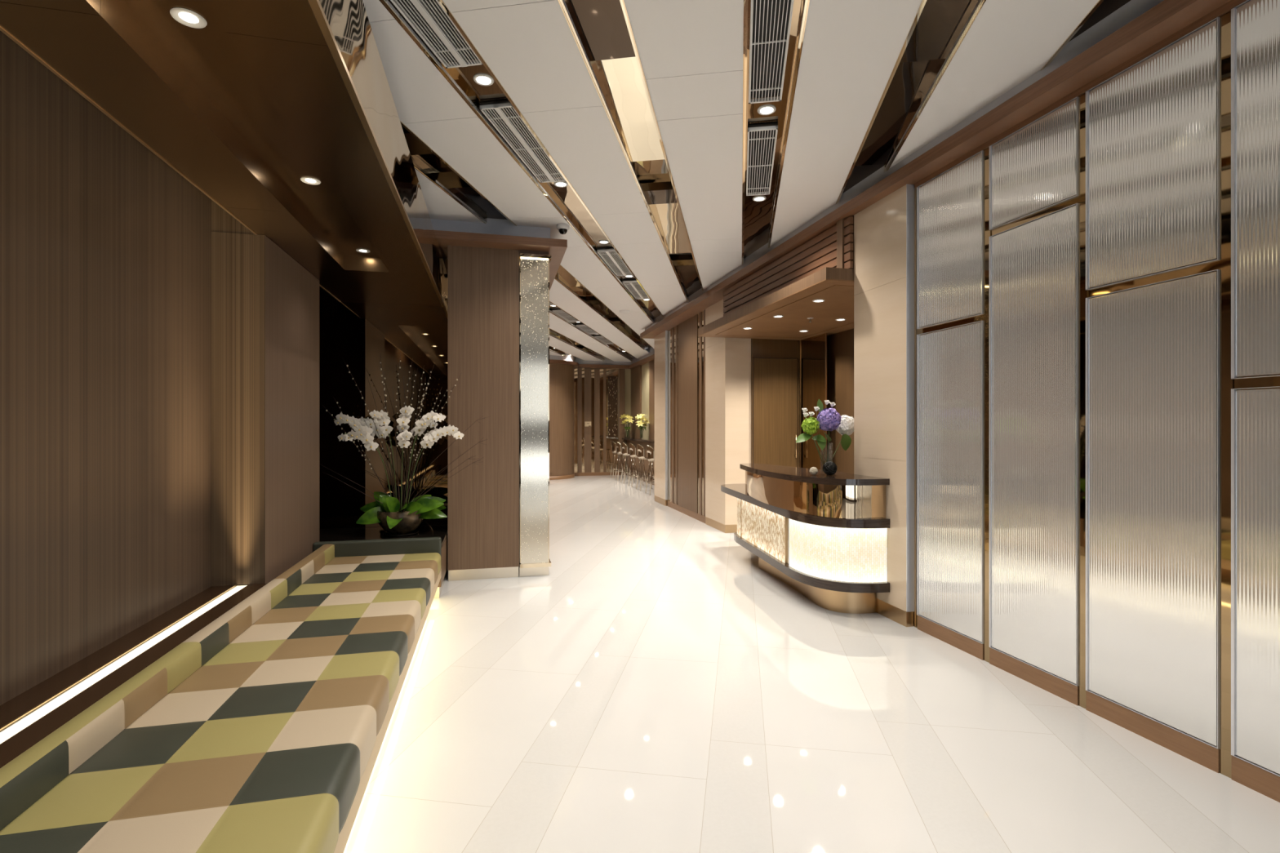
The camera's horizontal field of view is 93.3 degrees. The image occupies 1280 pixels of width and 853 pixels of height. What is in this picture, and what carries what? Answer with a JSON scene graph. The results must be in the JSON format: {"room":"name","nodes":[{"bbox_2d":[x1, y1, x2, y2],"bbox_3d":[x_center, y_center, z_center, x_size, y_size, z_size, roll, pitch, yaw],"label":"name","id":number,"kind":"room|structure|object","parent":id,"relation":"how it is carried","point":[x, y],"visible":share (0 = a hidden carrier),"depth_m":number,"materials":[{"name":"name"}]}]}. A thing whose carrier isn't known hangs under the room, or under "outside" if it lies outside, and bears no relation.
{"room":"lobby","nodes":[
{"label":"lobby","id":0,"kind":"room"},
{"bbox_2d":[0,30,211,705],"bbox_3d":[-1.898,-0.350,-0.045,0.188,3.700,8.000,0,0,-14],"label":"wall","id":1,"kind":"structure","parent":0,"point":[105,247],"depth_m":2.72,"materials":[{"name":"brown wood"}]},
{"bbox_2d":[211,200,319,586],"bbox_3d":[-2.831,-0.475,4.493,0.495,3.350,1.260,0,0,-14],"label":"wall","id":2,"kind":"structure","parent":0,"point":[265,304],"depth_m":3.93,"materials":[{"name":"brown wood"}]},
{"bbox_2d":[0,0,444,306],"bbox_3d":[-1.333,-1.467,1.232,1.007,0.446,10.180,0,0,-14],"label":"soffit","id":3,"kind":"structure","parent":2,"relation":"attached to","point":[252,102],"depth_m":2.50,"materials":[{"name":"brown wood"}]},
{"bbox_2d":[169,7,207,28],"bbox_3d":[-1.517,-1.373,2.032,0.101,0.006,0.101,0,0,-14],"label":"recessed light","id":4,"kind":"object","parent":3,"relation":"attached to","point":[188,20],"visible":1,"depth_m":2.03,"materials":[{"name":"white plastic"}]},
{"bbox_2d":[300,177,320,184],"bbox_3d":[-1.841,-1.373,3.378,0.101,0.006,0.101,0,0,-14],"label":"recessed light","id":5,"kind":"object","parent":3,"relation":"attached to","point":[308,180],"visible":1,"depth_m":3.38,"materials":[{"name":"white"}]},
{"bbox_2d":[237,524,431,586],"bbox_3d":[-2.087,-0.350,5.258,2.600,3.700,2.400,0,0,-14],"label":"wall","id":6,"kind":"structure","parent":0,"point":[428,525],"depth_m":6.10,"materials":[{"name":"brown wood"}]},
{"bbox_2d":[319,258,448,528],"bbox_3d":[-2.600,-0.363,6.173,1.290,2.773,0.020,0,0,-14],"label":"wall mirror","id":7,"kind":"object","parent":6,"relation":"attached to","point":[360,334],"visible":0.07,"depth_m":6.14,"materials":[{"name":"black mirror"}]},
{"bbox_2d":[377,506,423,534],"bbox_3d":[-2.279,0.898,5.757,0.430,0.223,0.430,0,0,-14],"label":"bowl","id":8,"kind":"object","parent":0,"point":[410,518],"depth_m":5.61,"materials":[{"name":"brown ceramic"}]},
{"bbox_2d":[362,0,1098,361],"bbox_3d":[0.287,-2.160,7.809,16.000,0.320,27.500,0,0,9],"label":"ceiling","id":9,"kind":"structure","parent":0,"point":[691,52],"depth_m":3.81,"materials":[{"name":"white paint"}]},
{"bbox_2d":[379,0,663,323],"bbox_3d":[-0.674,-2.062,5.232,0.288,0.136,13.100,0,0,9],"label":"trough","id":10,"kind":"object","parent":9,"relation":"attached to","point":[566,198],"visible":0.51,"depth_m":4.30,"materials":[{"name":"beige mirror"}]},
{"bbox_2d":[390,0,483,68],"bbox_3d":[-1.078,-2.037,2.805,0.224,0.042,1.180,0,0,9],"label":"grille","id":11,"kind":"object","parent":10,"relation":"attached to","point":[429,20],"visible":0.86,"depth_m":3.11,"materials":[{"name":"white metal"}]},
{"bbox_2d":[473,73,493,85],"bbox_3d":[-0.927,-2.057,3.586,0.120,0.010,0.120,0,0,-14],"label":"recessed light","id":12,"kind":"object","parent":10,"relation":"attached to","point":[485,79],"visible":0.99,"depth_m":3.58,"materials":[{"name":"white plastic"}]},
{"bbox_2d":[479,99,565,182],"bbox_3d":[-0.812,-2.037,4.403,0.224,0.042,1.180,0,0,9],"label":"grille","id":13,"kind":"object","parent":10,"relation":"attached to","point":[502,114],"visible":0.88,"depth_m":4.26,"materials":[{"name":"white metal"}]},
{"bbox_2d":[448,59,660,319],"bbox_3d":[-0.674,-2.065,5.232,0.248,0.010,13.100,0,0,9],"label":"mirror","id":14,"kind":"object","parent":10,"relation":"attached to","point":[565,197],"depth_m":5.43,"materials":[{"name":"beige mirror"}]},
{"bbox_2d":[596,247,632,275],"bbox_3d":[-0.292,-2.037,7.525,0.224,0.042,1.150,0,0,9],"label":"grille","id":15,"kind":"object","parent":10,"relation":"attached to","point":[609,255],"visible":0.92,"depth_m":7.43,"materials":[{"name":"white metal"}]},
{"bbox_2d":[622,279,649,299],"bbox_3d":[-0.043,-2.037,9.015,0.224,0.042,1.130,0,0,9],"label":"grille","id":16,"kind":"object","parent":10,"relation":"attached to","point":[633,286],"visible":0.91,"depth_m":8.93,"materials":[{"name":"white metal"}]},
{"bbox_2d":[400,120,654,349],"bbox_3d":[-0.827,-2.087,9.262,0.285,0.186,13.000,0,0,9],"label":"trough","id":17,"kind":"object","parent":9,"relation":"attached to","point":[423,156],"visible":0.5,"depth_m":5.38,"materials":[{"name":"beige mirror"}]},
{"bbox_2d":[556,222,569,234],"bbox_3d":[-0.765,-1.956,6.008,0.128,0.089,0.128,0,0,-14],"label":"security camera","id":18,"kind":"object","parent":9,"relation":"attached to","point":[562,228],"visible":1,"depth_m":5.97,"materials":[{"name":"white plastic"}]},
{"bbox_2d":[549,346,584,360],"bbox_3d":[-2.385,-2.062,14.894,0.280,0.136,8.600,0,0,9],"label":"trough","id":19,"kind":"object","parent":9,"relation":"attached to","point":[551,348],"visible":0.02,"depth_m":16.50,"materials":[{"name":"beige mirror"}]},
{"bbox_2d":[549,346,577,358],"bbox_3d":[-2.385,-2.065,14.894,0.240,0.010,8.600,0,0,9],"label":"mirror","id":20,"kind":"object","parent":19,"relation":"attached to","point":[552,348],"depth_m":16.57,"materials":[{"name":"beige mirror"}]},
{"bbox_2d":[549,328,613,361],"bbox_3d":[-1.760,-2.087,13.624,0.290,0.186,10.300,0,0,9],"label":"trough","id":21,"kind":"object","parent":9,"relation":"attached to","point":[553,332],"visible":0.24,"depth_m":14.91,"materials":[{"name":"beige mirror"}]},
{"bbox_2d":[549,301,637,361],"bbox_3d":[-1.114,-2.062,12.452,0.290,0.136,12.200,0,0,9],"label":"trough","id":22,"kind":"object","parent":9,"relation":"attached to","point":[615,347],"visible":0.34,"depth_m":13.62,"materials":[{"name":"beige mirror"}]},
{"bbox_2d":[552,308,578,322],"bbox_3d":[-1.336,-2.038,11.121,0.226,0.040,1.100,0,0,9],"label":"grille","id":23,"kind":"object","parent":22,"relation":"attached to","point":[563,314],"visible":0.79,"depth_m":11.05,"materials":[{"name":"white metal"}]},
{"bbox_2d":[576,324,597,333],"bbox_3d":[-1.081,-2.038,12.650,0.226,0.040,1.100,0,0,9],"label":"grille","id":24,"kind":"object","parent":22,"relation":"attached to","point":[588,330],"visible":0.81,"depth_m":12.56,"materials":[{"name":"white metal"}]},
{"bbox_2d":[594,335,613,344],"bbox_3d":[-0.818,-2.038,14.228,0.226,0.040,1.200,0,0,9],"label":"grille","id":25,"kind":"object","parent":22,"relation":"attached to","point":[600,338],"visible":0.8,"depth_m":14.14,"materials":[{"name":"white metal"}]},
{"bbox_2d":[557,0,703,301],"bbox_3d":[-0.074,-2.087,3.763,0.305,0.186,12.400,0,0,9],"label":"trough","id":26,"kind":"object","parent":9,"relation":"attached to","point":[604,29],"visible":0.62,"depth_m":3.94,"materials":[{"name":"beige mirror"}]},
{"bbox_2d":[742,0,809,265],"bbox_3d":[0.567,-2.062,2.389,0.305,0.136,10.900,0,0,9],"label":"trough","id":27,"kind":"object","parent":9,"relation":"attached to","point":[757,216],"visible":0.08,"depth_m":4.06,"materials":[{"name":"beige mirror"}]},
{"bbox_2d":[746,122,777,195],"bbox_3d":[0.932,-2.038,4.691,0.201,0.040,1.180,0,0,9],"label":"grille","id":28,"kind":"object","parent":27,"relation":"attached to","point":[762,138],"visible":1,"depth_m":4.57,"materials":[{"name":"white metal"}]},
{"bbox_2d":[757,104,776,115],"bbox_3d":[0.823,-2.057,3.928,0.120,0.010,0.120,0,0,-14],"label":"recessed light","id":29,"kind":"object","parent":27,"relation":"attached to","point":[767,109],"visible":1,"depth_m":3.92,"materials":[{"name":"white plastic"}]},
{"bbox_2d":[748,0,794,103],"bbox_3d":[0.680,-2.038,3.181,0.201,0.040,1.180,0,0,9],"label":"grille","id":30,"kind":"object","parent":27,"relation":"attached to","point":[771,20],"visible":1,"depth_m":3.25,"materials":[{"name":"white metal"}]},
{"bbox_2d":[835,0,986,204],"bbox_3d":[1.227,-2.087,1.367,0.292,0.186,9.500,0,0,9],"label":"trough","id":31,"kind":"object","parent":9,"relation":"attached to","point":[936,25],"visible":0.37,"depth_m":3.60,"materials":[{"name":"beige mirror"}]},
{"bbox_2d":[1040,0,1130,70],"bbox_3d":[1.881,-2.087,0.295,0.297,0.186,8.000,0,0,9],"label":"trough","id":32,"kind":"object","parent":9,"relation":"attached to","point":[1102,9],"visible":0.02,"depth_m":3.01,"materials":[{"name":"beige mirror"}]},
{"bbox_2d":[1045,0,1103,66],"bbox_3d":[1.881,-2.078,0.295,0.281,0.164,8.000,0,0,9],"label":"mirror","id":33,"kind":"object","parent":32,"relation":"on","point":[1095,15],"depth_m":3.05,"materials":[{"name":"beige mirror"}]},
{"bbox_2d":[1069,0,1130,40],"bbox_3d":[1.881,-2.115,0.295,0.257,0.130,8.000,0,0,9],"label":"mirror","id":34,"kind":"object","parent":32,"relation":"attached to","point":[1107,7],"depth_m":2.99,"materials":[{"name":"beige mirror"}]},
{"bbox_2d":[751,338,799,467],"bbox_3d":[2.007,0.125,8.677,0.880,2.750,0.065,0,0,-14],"label":"wall","id":35,"kind":"structure","parent":0,"point":[762,348],"depth_m":8.62,"materials":[{"name":"brown wood"}]},
{"bbox_2d":[752,356,798,467],"bbox_3d":[1.937,0.260,8.591,0.692,2.480,0.068,0,0,-14],"label":"door","id":36,"kind":"structure","parent":35,"relation":"in","point":[775,380],"depth_m":8.61,"materials":[{"name":"brown wood"}]},
{"bbox_2d":[697,266,853,340],"bbox_3d":[2.010,-1.292,6.932,1.690,0.116,3.320,0,0,-14],"label":"soffit","id":37,"kind":"object","parent":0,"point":[814,300],"depth_m":6.66,"materials":[{"name":"brown wood"}]},
{"bbox_2d":[723,215,853,316],"bbox_3d":[1.466,-1.580,6.608,0.060,0.458,2.955,0,0,-14],"label":"louvered panel","id":38,"kind":"object","parent":37,"relation":"on","point":[833,247],"visible":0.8,"depth_m":6.04,"materials":[{"name":"brown wood"}]},
{"bbox_2d":[343,475,1279,852],"bbox_3d":[-0.769,1.500,7.477,14.000,0.001,25.100,0,0,-14],"label":"floor","id":39,"kind":"structure","parent":0,"point":[659,690],"depth_m":2.96,"materials":[{"name":"white tile"}]},
{"bbox_2d":[0,583,266,768],"bbox_3d":[-1.621,1.258,0.022,0.382,0.483,8.000,0,0,-14],"label":"wall ledge","id":40,"kind":"object","parent":39,"relation":"on","point":[28,717],"visible":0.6,"depth_m":2.52,"materials":[{"name":"brown"}]},
{"bbox_2d":[0,537,441,852],"bbox_3d":[-1.443,1.228,1.997,1.038,0.543,6.489,0,0,-14],"label":"upholstered bench","id":41,"kind":"object","parent":39,"relation":"on","point":[264,730],"visible":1,"depth_m":2.12,"materials":[{"name":"multicoloured fabric"}]},
{"bbox_2d":[319,524,448,598],"bbox_3d":[-2.582,1.262,5.609,1.501,0.477,1.065,0,0,-14],"label":"display shelf","id":42,"kind":"object","parent":39,"relation":"on","point":[433,531],"visible":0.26,"depth_m":5.74,"materials":[{"name":"black stone"}]},
{"bbox_2d":[319,352,487,536],"bbox_3d":[-2.304,0.162,5.791,1.639,1.720,0.700,0,0,-22],"label":"potted orchid","id":43,"kind":"object","parent":42,"relation":"on","point":[396,519],"visible":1,"depth_m":5.66,"materials":[{"name":"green plant"}]},
{"bbox_2d":[448,245,519,581],"bbox_3d":[-1.587,-0.128,6.165,0.680,3.256,0.470,0,0,-14],"label":"square pillar","id":44,"kind":"structure","parent":39,"relation":"on","point":[483,283],"depth_m":5.93,"materials":[{"name":"brown wood"}]},
{"bbox_2d":[434,230,567,289],"bbox_3d":[-3.217,-1.793,11.116,2.440,0.074,11.280,0,0,-14],"label":"trim","id":45,"kind":"structure","parent":44,"relation":"attached to","point":[557,248],"depth_m":5.85,"materials":[{"name":"brown wood"}]},
{"bbox_2d":[518,249,551,577],"bbox_3d":[-1.145,-0.128,6.454,0.309,3.256,0.915,0,0,-14],"label":"column","id":46,"kind":"structure","parent":44,"relation":"attached to","point":[534,266],"depth_m":6.03,"materials":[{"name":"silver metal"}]},
{"bbox_2d":[549,363,574,479],"bbox_3d":[-2.846,-0.140,17.829,1.820,3.280,1.820,0,0,-14],"label":"wall","id":47,"kind":"structure","parent":39,"relation":"on","point":[561,375],"depth_m":17.17,"materials":[{"name":"brown wood"}]},
{"bbox_2d":[609,440,626,479],"bbox_3d":[-0.642,0.953,17.536,0.418,1.098,0.406,0,0,-14],"label":"bar stool","id":48,"kind":"object","parent":39,"relation":"on","point":[612,443],"visible":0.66,"depth_m":17.42,"materials":[{"name":"silver metal"}]},
{"bbox_2d":[614,440,631,480],"bbox_3d":[-0.479,0.953,16.855,0.418,1.098,0.406,0,0,-14],"label":"bar stool","id":49,"kind":"object","parent":39,"relation":"on","point":[618,445],"visible":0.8,"depth_m":16.73,"materials":[{"name":"silver metal"}]},
{"bbox_2d":[620,441,638,484],"bbox_3d":[-0.292,0.953,16.077,0.418,1.098,0.406,0,0,-14],"label":"bar stool","id":50,"kind":"object","parent":39,"relation":"on","point":[624,447],"visible":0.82,"depth_m":15.95,"materials":[{"name":"silver metal"}]},
{"bbox_2d":[627,442,646,487],"bbox_3d":[-0.070,0.953,15.153,0.418,1.098,0.406,0,0,-14],"label":"bar stool","id":51,"kind":"object","parent":39,"relation":"on","point":[633,448],"visible":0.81,"depth_m":15.02,"materials":[{"name":"silver metal"}]},
{"bbox_2d":[622,437,654,485],"bbox_3d":[0.299,0.925,15.653,0.299,1.150,6.100,0,0,-14],"label":"bar counter","id":52,"kind":"object","parent":39,"relation":"on","point":[643,442],"depth_m":16.57,"materials":[{"name":"brown wood"}]},
{"bbox_2d":[635,444,654,491],"bbox_3d":[0.138,0.953,14.288,0.418,1.098,0.406,0,0,-14],"label":"bar stool","id":53,"kind":"object","parent":39,"relation":"on","point":[641,450],"visible":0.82,"depth_m":14.15,"materials":[{"name":"silver metal"}]},
{"bbox_2d":[644,444,654,495],"bbox_3d":[0.351,0.953,13.403,0.418,1.098,0.406,0,0,-14],"label":"bar stool","id":54,"kind":"object","parent":39,"relation":"on","point":[651,451],"visible":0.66,"depth_m":13.26,"materials":[{"name":"silver metal"}]},
{"bbox_2d":[654,330,667,506],"bbox_3d":[0.419,-0.155,11.797,0.071,3.310,0.815,0,0,-14],"label":"stone pilaster","id":55,"kind":"object","parent":39,"relation":"on","point":[660,340],"visible":0.99,"depth_m":11.65,"materials":[{"name":"beige stone"}]},
{"bbox_2d":[705,298,751,533],"bbox_3d":[1.291,-0.155,8.939,0.390,3.310,0.820,0,0,-14],"label":"stone pilaster","id":56,"kind":"object","parent":39,"relation":"on","point":[727,360],"visible":0.74,"depth_m":8.57,"materials":[{"name":"beige stone"}]},
{"bbox_2d":[720,463,889,613],"bbox_3d":[1.463,0.954,6.118,0.895,1.093,2.989,0,0,-14],"label":"reception desk","id":57,"kind":"object","parent":39,"relation":"on","point":[824,536],"depth_m":4.88,"materials":[{"name":"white stone"}]},
{"bbox_2d":[822,461,837,475],"bbox_3d":[1.577,0.347,5.018,0.116,0.118,0.117,0,0,-14],"label":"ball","id":58,"kind":"object","parent":57,"relation":"on","point":[828,468],"visible":1,"depth_m":4.98,"materials":[{"name":"black"}]},
{"bbox_3d":[1.599,0.273,5.177,0.102,0.265,0.102,0,0,-14],"label":"glass vase","id":59,"kind":"object","parent":57,"relation":"on","visible":0},
{"bbox_2d":[795,416,826,463],"bbox_3d":[1.470,0.149,5.106,0.328,0.464,0.153,0,0,-14],"label":"hydrangea","id":60,"kind":"object","parent":59,"relation":"in","point":[810,425],"visible":1,"depth_m":5.08,"materials":[{"name":"green plant"}]},
{"bbox_2d":[801,399,835,464],"bbox_3d":[1.532,0.066,5.192,0.330,0.610,0.112,0,0,-14],"label":"lisianthus","id":61,"kind":"object","parent":59,"relation":"in","point":[820,407],"visible":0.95,"depth_m":5.21,"materials":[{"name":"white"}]},
{"bbox_2d":[812,408,841,459],"bbox_3d":[1.609,0.110,5.160,0.210,0.541,0.254,0,0,32],"label":"hydrangea","id":62,"kind":"object","parent":59,"relation":"in","point":[828,419],"visible":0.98,"depth_m":5.12,"materials":[{"name":"purple plant"}]},
{"bbox_2d":[831,414,853,461],"bbox_3d":[1.735,0.140,5.304,0.346,0.484,0.205,0,0,-14],"label":"hydrangea","id":63,"kind":"object","parent":59,"relation":"in","point":[846,428],"visible":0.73,"depth_m":5.26,"materials":[{"name":"white plant"}]},
{"bbox_2d":[853,183,914,626],"bbox_3d":[1.965,-0.155,4.853,0.111,3.310,0.681,0,0,-14],"label":"stone pilaster","id":64,"kind":"object","parent":39,"relation":"on","point":[884,230],"visible":0.75,"depth_m":4.69,"materials":[{"name":"beige stone"}]},
{"bbox_2d":[826,328,853,474],"bbox_3d":[2.271,-0.350,7.025,1.500,3.700,3.400,0,0,-14],"label":"wall","id":65,"kind":"structure","parent":0,"point":[840,345],"depth_m":7.95,"materials":[{"name":"brown wood"}]},
{"bbox_2d":[430,0,1163,364],"bbox_3d":[-0.530,-1.995,7.447,5.950,0.330,21.930,0,0,-14],"label":"trim","id":66,"kind":"structure","parent":65,"relation":"attached to","point":[1133,9],"depth_m":4.79,"materials":[{"name":"grey"}]},
{"bbox_2d":[800,333,826,470],"bbox_3d":[2.391,0.130,8.349,0.028,2.740,0.707,0,0,-14],"label":"door","id":67,"kind":"structure","parent":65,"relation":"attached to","point":[813,350],"depth_m":8.33,"materials":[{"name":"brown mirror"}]},
{"bbox_3d":[0.162,-0.350,15.585,1.200,3.700,6.430,0,0,-14],"label":"wall","id":68,"kind":"structure","parent":0,"visible":0},
{"bbox_2d":[573,354,654,368],"bbox_3d":[-0.439,-1.830,15.517,2.200,0.100,6.280,0,0,-14],"label":"trim","id":69,"kind":"structure","parent":68,"relation":"attached to","point":[651,357],"depth_m":18.28,"materials":[{"name":"brown wood"}]},
{"bbox_2d":[631,364,641,438],"bbox_3d":[-0.106,-0.190,18.148,0.078,3.180,1.220,0,0,-14],"label":"wooden post","id":70,"kind":"object","parent":68,"relation":"attached to","point":[636,372],"visible":0.57,"depth_m":18.00,"materials":[{"name":"brown wood"}]},
{"bbox_2d":[641,362,648,439],"bbox_3d":[0.186,-0.190,17.041,0.028,3.180,1.070,0,0,-14],"label":"pane","id":71,"kind":"object","parent":68,"relation":"attached to","point":[645,367],"visible":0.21,"depth_m":17.13,"materials":[{"name":"beige paint"}]},
{"bbox_2d":[648,359,654,439],"bbox_3d":[0.350,-0.190,16.252,0.078,3.180,0.540,0,0,-14],"label":"wooden post","id":72,"kind":"object","parent":68,"relation":"attached to","point":[651,363],"visible":0.5,"depth_m":16.22,"materials":[{"name":"brown wood"}]},
{"bbox_3d":[3.050,-0.350,0.898,0.150,3.700,7.520,0,0,-14],"label":"wall","id":73,"kind":"structure","parent":0,"visible":0},
{"bbox_2d":[914,188,915,627],"bbox_3d":[2.078,-0.155,4.523,0.044,3.310,0.014,0,0,-14],"label":"trim","id":74,"kind":"structure","parent":73,"relation":"attached to","point":[914,188],"depth_m":4.51,"materials":[{"name":"gold metal"}]},
{"bbox_2d":[916,150,983,328],"bbox_3d":[2.128,-1.247,4.177,0.018,1.050,0.616,0,0,-14],"label":"panel","id":75,"kind":"object","parent":73,"relation":"attached to","point":[950,204],"visible":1,"depth_m":4.14,"materials":[{"name":"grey glass"}]},
{"bbox_2d":[915,147,991,662],"bbox_3d":[2.159,-0.135,4.171,0.049,3.271,0.699,0,0,-14],"label":"panel frame","id":76,"kind":"structure","parent":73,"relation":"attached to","point":[987,233],"depth_m":3.86,"materials":[{"name":"brown metal"}]},
{"bbox_2d":[916,320,983,644],"bbox_3d":[2.128,0.357,4.177,0.018,2.075,0.616,0,0,-14],"label":"panel","id":77,"kind":"object","parent":76,"relation":"attached to","point":[950,362],"visible":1,"depth_m":4.14,"materials":[{"name":"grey glass"}]},
{"bbox_2d":[917,615,983,660],"bbox_3d":[2.132,1.448,4.178,0.012,0.103,0.616,0,0,-14],"label":"board","id":78,"kind":"object","parent":76,"relation":"attached to","point":[969,646],"visible":1,"depth_m":4.14,"materials":[{"name":"brown wood"}]},
{"bbox_2d":[989,647,1078,706],"bbox_3d":[2.286,1.448,3.536,0.012,0.103,0.593,0,0,-14],"label":"board","id":79,"kind":"object","parent":76,"relation":"attached to","point":[1068,691],"visible":1,"depth_m":3.50,"materials":[{"name":"brown wood"}]},
{"bbox_2d":[989,203,1078,686],"bbox_3d":[2.283,0.098,3.535,0.018,2.595,0.593,0,0,-14],"label":"panel","id":80,"kind":"object","parent":76,"relation":"attached to","point":[1033,266],"visible":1,"depth_m":3.50,"materials":[{"name":"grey glass"}]},
{"bbox_2d":[1078,93,1087,708],"bbox_3d":[2.364,-0.135,3.225,0.006,3.270,0.046,0,0,-14],"label":"strip","id":81,"kind":"object","parent":76,"relation":"attached to","point":[1082,292],"visible":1,"depth_m":3.23,"materials":[{"name":"brown metal"}]},
{"bbox_2d":[991,195,1078,236],"bbox_3d":[2.313,-1.224,3.546,0.043,0.055,0.584,0,0,-14],"label":"mirror backing","id":82,"kind":"object","parent":73,"relation":"attached to","point":[1073,201],"depth_m":3.50,"materials":[{"name":"brown metal"}]},
{"bbox_2d":[989,96,1078,230],"bbox_3d":[2.283,-1.507,3.535,0.018,0.530,0.593,0,0,-14],"label":"panel","id":83,"kind":"object","parent":82,"relation":"attached to","point":[1034,167],"visible":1,"depth_m":3.50,"materials":[{"name":"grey glass"}]},
{"bbox_2d":[914,0,1246,188],"bbox_3d":[2.928,-1.792,0.858,0.016,0.035,7.500,0,0,-14],"label":"trim","id":84,"kind":"structure","parent":73,"relation":"attached to","point":[1225,8],"depth_m":3.13,"materials":[{"name":"brown wood"}]},
{"bbox_2d":[1087,258,1219,298],"bbox_3d":[2.464,-0.703,2.918,0.043,0.056,0.598,0,0,-14],"label":"mirror backing","id":85,"kind":"object","parent":73,"relation":"attached to","point":[1213,265],"depth_m":2.87,"materials":[{"name":"brown metal"}]},
{"bbox_2d":[1085,690,1219,773],"bbox_3d":[2.437,1.448,2.908,0.012,0.103,0.602,0,0,-14],"label":"board","id":86,"kind":"object","parent":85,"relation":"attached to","point":[1207,756],"visible":1,"depth_m":2.86,"materials":[{"name":"brown wood"}]},
{"bbox_2d":[1085,269,1219,749],"bbox_3d":[2.434,0.357,2.907,0.018,2.075,0.602,0,0,-14],"label":"panel","id":87,"kind":"object","parent":85,"relation":"attached to","point":[1153,352],"visible":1,"depth_m":2.86,"materials":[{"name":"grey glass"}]},
{"bbox_2d":[1085,17,1219,290],"bbox_3d":[2.434,-1.247,2.907,0.018,1.050,0.602,0,0,-14],"label":"panel","id":88,"kind":"object","parent":85,"relation":"attached to","point":[1153,126],"visible":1,"depth_m":2.87,"materials":[{"name":"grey glass"}]},
{"bbox_2d":[1231,0,1279,378],"bbox_3d":[2.586,-0.987,2.272,0.018,1.570,0.609,0,0,-14],"label":"panel","id":89,"kind":"object","parent":85,"relation":"attached to","point":[1255,24],"visible":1,"depth_m":2.49,"materials":[{"name":"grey glass"}]},
{"bbox_2d":[1233,373,1279,390],"bbox_3d":[2.564,-0.182,2.500,0.043,0.058,0.154,0,0,-14],"label":"mirror backing","id":90,"kind":"object","parent":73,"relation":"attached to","point":[1272,381],"depth_m":2.49,"materials":[{"name":"brown metal"}]},
{"bbox_2d":[1219,11,1233,778],"bbox_3d":[2.516,-0.135,2.593,0.006,3.270,0.046,0,0,-14],"label":"strip","id":91,"kind":"object","parent":90,"relation":"attached to","point":[1226,383],"visible":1,"depth_m":2.60,"materials":[{"name":"brown metal"}]},
{"bbox_2d":[1231,386,1279,777],"bbox_3d":[2.586,0.618,2.272,0.018,1.555,0.609,0,0,-14],"label":"panel","id":92,"kind":"object","parent":90,"relation":"attached to","point":[1255,413],"visible":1,"depth_m":2.48,"materials":[{"name":"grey glass"}]},
{"bbox_2d":[1231,755,1279,802],"bbox_3d":[2.590,1.448,2.273,0.012,0.103,0.609,0,0,-14],"label":"board","id":93,"kind":"object","parent":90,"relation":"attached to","point":[1264,782],"visible":1,"depth_m":2.48,"materials":[{"name":"brown wood"}]},
{"bbox_3d":[0.766,-0.350,10.834,0.145,3.700,3.080,0,0,-14],"label":"wall","id":94,"kind":"structure","parent":0,"visible":0},
{"bbox_2d":[666,500,705,523],"bbox_3d":[0.779,1.450,10.354,0.025,0.100,2.150,0,0,-14],"label":"baseboard","id":95,"kind":"structure","parent":94,"relation":"attached to","point":[696,516],"depth_m":10.24,"materials":[{"name":"brown wood"}]},
{"bbox_2d":[667,310,705,516],"bbox_3d":[0.781,-0.205,10.354,0.021,3.210,2.150,0,0,-14],"label":"wall panel","id":96,"kind":"object","parent":94,"relation":"attached to","point":[686,349],"visible":0.95,"depth_m":10.29,"materials":[{"name":"brown wood"}]},
{"bbox_2d":[640,0,1231,338],"bbox_3d":[2.027,-1.855,4.833,0.400,0.090,15.650,0,0,-14],"label":"trim","id":97,"kind":"structure","parent":94,"relation":"attached to","point":[1167,17],"depth_m":3.54,"materials":[{"name":"brown wood"}]},
{"bbox_3d":[-1.788,-0.350,18.134,7.000,3.700,0.900,0,0,-14],"label":"wall","id":98,"kind":"structure","parent":0,"visible":0},
{"bbox_2d":[573,471,626,475],"bbox_3d":[-1.176,1.450,18.539,1.980,0.100,0.060,0,0,-14],"label":"baseboard","id":99,"kind":"structure","parent":98,"relation":"attached to","point":[601,473],"depth_m":18.48,"materials":[{"name":"brown wood"}]},
{"bbox_2d":[573,368,618,472],"bbox_3d":[-1.376,-0.190,18.495,1.470,3.180,0.049,0,0,-14],"label":"slatted partition","id":100,"kind":"structure","parent":99,"relation":"on","point":[593,448],"depth_m":18.48,"materials":[{"name":"brown wood"}]},
{"bbox_2d":[549,354,574,361],"bbox_3d":[-2.846,-1.965,17.829,1.840,0.190,1.840,0,0,-14],"label":"trim","id":101,"kind":"structure","parent":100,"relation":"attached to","point":[569,357],"depth_m":17.20,"materials":[{"name":"grey"}]},
{"bbox_2d":[549,359,578,368],"bbox_3d":[-2.846,-1.825,17.829,2.060,0.090,2.060,0,0,-14],"label":"trim","id":102,"kind":"structure","parent":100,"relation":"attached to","point":[575,364],"depth_m":17.12,"materials":[{"name":"brown wood"}]},
{"bbox_2d":[608,376,617,437],"bbox_3d":[-0.835,-0.605,18.618,0.300,1.890,0.024,0,0,-14],"label":"screen","id":103,"kind":"object","parent":100,"relation":"attached to","point":[612,380],"visible":1,"depth_m":18.61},
{"bbox_2d":[618,368,625,469],"bbox_3d":[-0.565,-0.190,18.649,0.180,3.180,0.129,0,0,-14],"label":"wooden post","id":104,"kind":"object","parent":98,"relation":"attached to","point":[621,371],"visible":0.71,"depth_m":18.58,"materials":[{"name":"brown wood"}]},
{"bbox_2d":[625,368,631,470],"bbox_3d":[-0.356,-0.190,18.745,0.270,3.180,0.039,0,0,-14],"label":"pane","id":105,"kind":"object","parent":98,"relation":"attached to","point":[628,371],"visible":0.29,"depth_m":18.72,"materials":[{"name":"beige paint"}]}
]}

